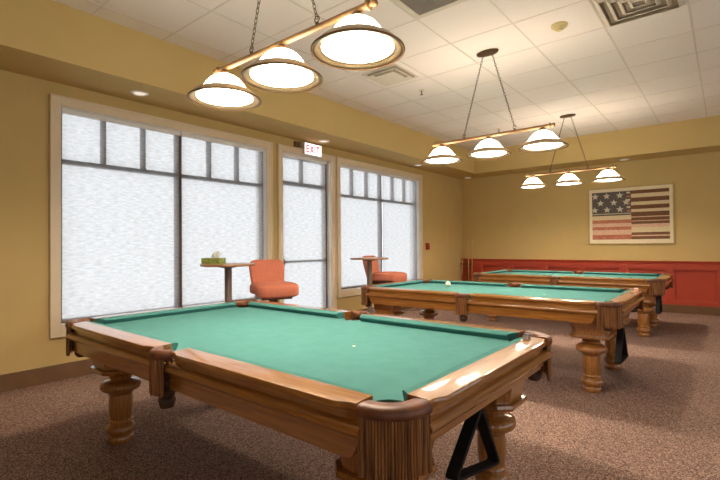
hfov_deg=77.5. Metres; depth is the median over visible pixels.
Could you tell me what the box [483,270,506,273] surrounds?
cushion
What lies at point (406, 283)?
cushion
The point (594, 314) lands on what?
pool table
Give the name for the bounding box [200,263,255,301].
pedestal table
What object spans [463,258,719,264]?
trim
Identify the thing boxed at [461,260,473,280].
stand
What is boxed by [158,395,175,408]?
pocket
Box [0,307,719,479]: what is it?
floor
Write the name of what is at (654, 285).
pool table
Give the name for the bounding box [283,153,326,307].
glass door
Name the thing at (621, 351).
ball rack
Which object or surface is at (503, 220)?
wall
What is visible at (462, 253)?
pool cue
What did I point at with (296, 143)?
sensor
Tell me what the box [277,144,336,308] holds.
door
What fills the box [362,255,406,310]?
stool
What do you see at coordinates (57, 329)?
window
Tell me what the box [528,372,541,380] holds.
pocket
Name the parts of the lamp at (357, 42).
lamp shade, chain, lamp shade, chain, lamp shade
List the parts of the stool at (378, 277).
backrest, swivel plate, seat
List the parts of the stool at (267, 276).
backrest, swivel plate, seat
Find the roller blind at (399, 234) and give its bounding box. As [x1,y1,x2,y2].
[382,173,416,280]
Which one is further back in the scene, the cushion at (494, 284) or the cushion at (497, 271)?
the cushion at (497, 271)
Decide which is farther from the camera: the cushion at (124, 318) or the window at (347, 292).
the window at (347, 292)
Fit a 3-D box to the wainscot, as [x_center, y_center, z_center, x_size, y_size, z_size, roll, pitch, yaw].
[6.167,0.797,7.899,9.500,0.755,0.055,-1,-1,39]
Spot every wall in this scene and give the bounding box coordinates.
[0,69,462,374]
[462,151,719,261]
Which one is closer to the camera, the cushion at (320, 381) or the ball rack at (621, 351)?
the cushion at (320, 381)
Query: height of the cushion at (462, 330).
0.041 m
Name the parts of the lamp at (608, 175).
lamp shade, chain, lamp shade, chain, lamp shade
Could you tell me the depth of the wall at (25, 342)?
4.21 m
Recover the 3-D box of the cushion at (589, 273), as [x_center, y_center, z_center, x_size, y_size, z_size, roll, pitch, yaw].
[4.210,0.551,7.282,1.084,0.041,0.052,-1,-1,39]
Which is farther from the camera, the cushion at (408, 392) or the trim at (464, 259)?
the trim at (464, 259)
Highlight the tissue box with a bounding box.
[201,251,225,263]
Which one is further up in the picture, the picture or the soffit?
the soffit
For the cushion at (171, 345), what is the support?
on the pool table at (376, 392)
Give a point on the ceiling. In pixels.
(469, 18)
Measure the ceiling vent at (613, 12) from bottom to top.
0.034 m
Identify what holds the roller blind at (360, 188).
attached to the window at (347, 292)
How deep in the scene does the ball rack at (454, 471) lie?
1.71 m
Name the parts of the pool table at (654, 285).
leg, rail, rail, leg, leg, rail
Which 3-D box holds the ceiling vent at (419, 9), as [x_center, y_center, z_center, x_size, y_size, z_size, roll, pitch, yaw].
[0.577,-2.042,3.696,0.624,0.010,0.624,-1,-1,39]
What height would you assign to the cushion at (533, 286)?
0.041 m
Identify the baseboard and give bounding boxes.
[0,306,413,392]
[662,304,719,315]
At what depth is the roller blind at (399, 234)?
8.92 m
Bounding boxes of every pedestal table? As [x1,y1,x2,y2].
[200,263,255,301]
[350,257,388,313]
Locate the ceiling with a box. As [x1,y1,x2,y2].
[53,0,719,150]
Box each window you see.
[49,93,272,338]
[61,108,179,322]
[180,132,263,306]
[336,157,422,297]
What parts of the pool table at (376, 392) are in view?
leg, rail, rail, rail, rail, rail, rail, leg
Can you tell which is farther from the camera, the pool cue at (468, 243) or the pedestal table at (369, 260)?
the pool cue at (468, 243)
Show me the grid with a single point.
(590, 2)
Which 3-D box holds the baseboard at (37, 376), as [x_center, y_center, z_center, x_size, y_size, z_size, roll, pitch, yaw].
[-1.773,1.282,5.680,0.018,0.155,13.550,-1,-1,39]
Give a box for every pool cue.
[461,253,462,280]
[468,243,468,280]
[471,240,472,280]
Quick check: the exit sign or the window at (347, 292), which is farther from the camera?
the window at (347, 292)
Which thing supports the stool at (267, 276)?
on the floor
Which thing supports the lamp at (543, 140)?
hanging from the ceiling
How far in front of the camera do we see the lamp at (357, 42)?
2.46 m
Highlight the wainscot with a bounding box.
[462,261,719,306]
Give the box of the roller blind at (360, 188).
[340,164,381,288]
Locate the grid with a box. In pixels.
[85,0,719,147]
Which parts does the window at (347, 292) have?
frame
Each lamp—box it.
[187,0,404,110]
[422,48,568,165]
[519,114,625,188]
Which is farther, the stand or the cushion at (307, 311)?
the stand
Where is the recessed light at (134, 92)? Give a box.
[131,90,148,95]
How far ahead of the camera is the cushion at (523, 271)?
8.06 m
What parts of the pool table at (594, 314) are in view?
rail, rail, leg, rail, rail, rail, leg, leg, rail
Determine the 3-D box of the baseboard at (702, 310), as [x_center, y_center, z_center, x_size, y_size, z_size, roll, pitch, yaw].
[6.176,1.247,7.886,9.482,0.145,0.060,-1,-1,39]
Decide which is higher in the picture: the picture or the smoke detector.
the smoke detector
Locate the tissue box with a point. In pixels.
(215, 259)
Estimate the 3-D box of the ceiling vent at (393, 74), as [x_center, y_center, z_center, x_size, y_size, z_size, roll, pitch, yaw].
[0.376,-2.009,5.523,0.510,0.024,0.510,-1,-1,39]
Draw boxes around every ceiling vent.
[362,64,418,85]
[391,0,467,18]
[593,0,683,26]
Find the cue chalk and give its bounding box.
[523,333,529,339]
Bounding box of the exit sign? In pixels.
[303,142,321,157]
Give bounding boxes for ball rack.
[445,408,499,479]
[614,325,627,363]
[655,295,662,313]
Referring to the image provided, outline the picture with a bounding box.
[588,183,674,244]
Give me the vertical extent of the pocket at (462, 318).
0.051 m
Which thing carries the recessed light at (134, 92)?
attached to the soffit
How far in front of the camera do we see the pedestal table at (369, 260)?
6.27 m
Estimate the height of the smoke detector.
0.058 m
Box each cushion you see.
[87,321,177,350]
[95,302,235,323]
[191,348,371,394]
[248,301,343,317]
[360,314,518,340]
[372,280,422,287]
[402,337,522,400]
[430,280,507,286]
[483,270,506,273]
[511,270,572,273]
[521,284,624,292]
[583,272,659,275]
[604,290,629,301]
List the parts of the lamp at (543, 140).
lamp shade, chain, lamp shade, chain, lamp shade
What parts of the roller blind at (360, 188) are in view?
head rail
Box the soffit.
[0,0,719,178]
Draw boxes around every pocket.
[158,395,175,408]
[459,316,467,321]
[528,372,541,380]
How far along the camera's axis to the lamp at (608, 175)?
7.19 m
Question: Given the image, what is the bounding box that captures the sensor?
[294,141,300,146]
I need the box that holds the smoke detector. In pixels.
[551,21,567,31]
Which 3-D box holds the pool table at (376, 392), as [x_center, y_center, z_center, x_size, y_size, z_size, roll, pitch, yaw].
[-0.454,0.906,2.636,2.700,0.802,1.562,-1,-1,39]
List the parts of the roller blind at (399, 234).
head rail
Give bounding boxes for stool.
[249,259,298,301]
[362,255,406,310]
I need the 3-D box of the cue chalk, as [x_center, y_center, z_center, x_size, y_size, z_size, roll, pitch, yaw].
[0.822,0.476,2.214,0.028,0.028,0.028,-1,-1,39]
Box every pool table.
[65,300,551,479]
[361,279,643,392]
[473,269,673,336]
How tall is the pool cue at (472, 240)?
1.329 m
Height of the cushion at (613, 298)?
0.041 m

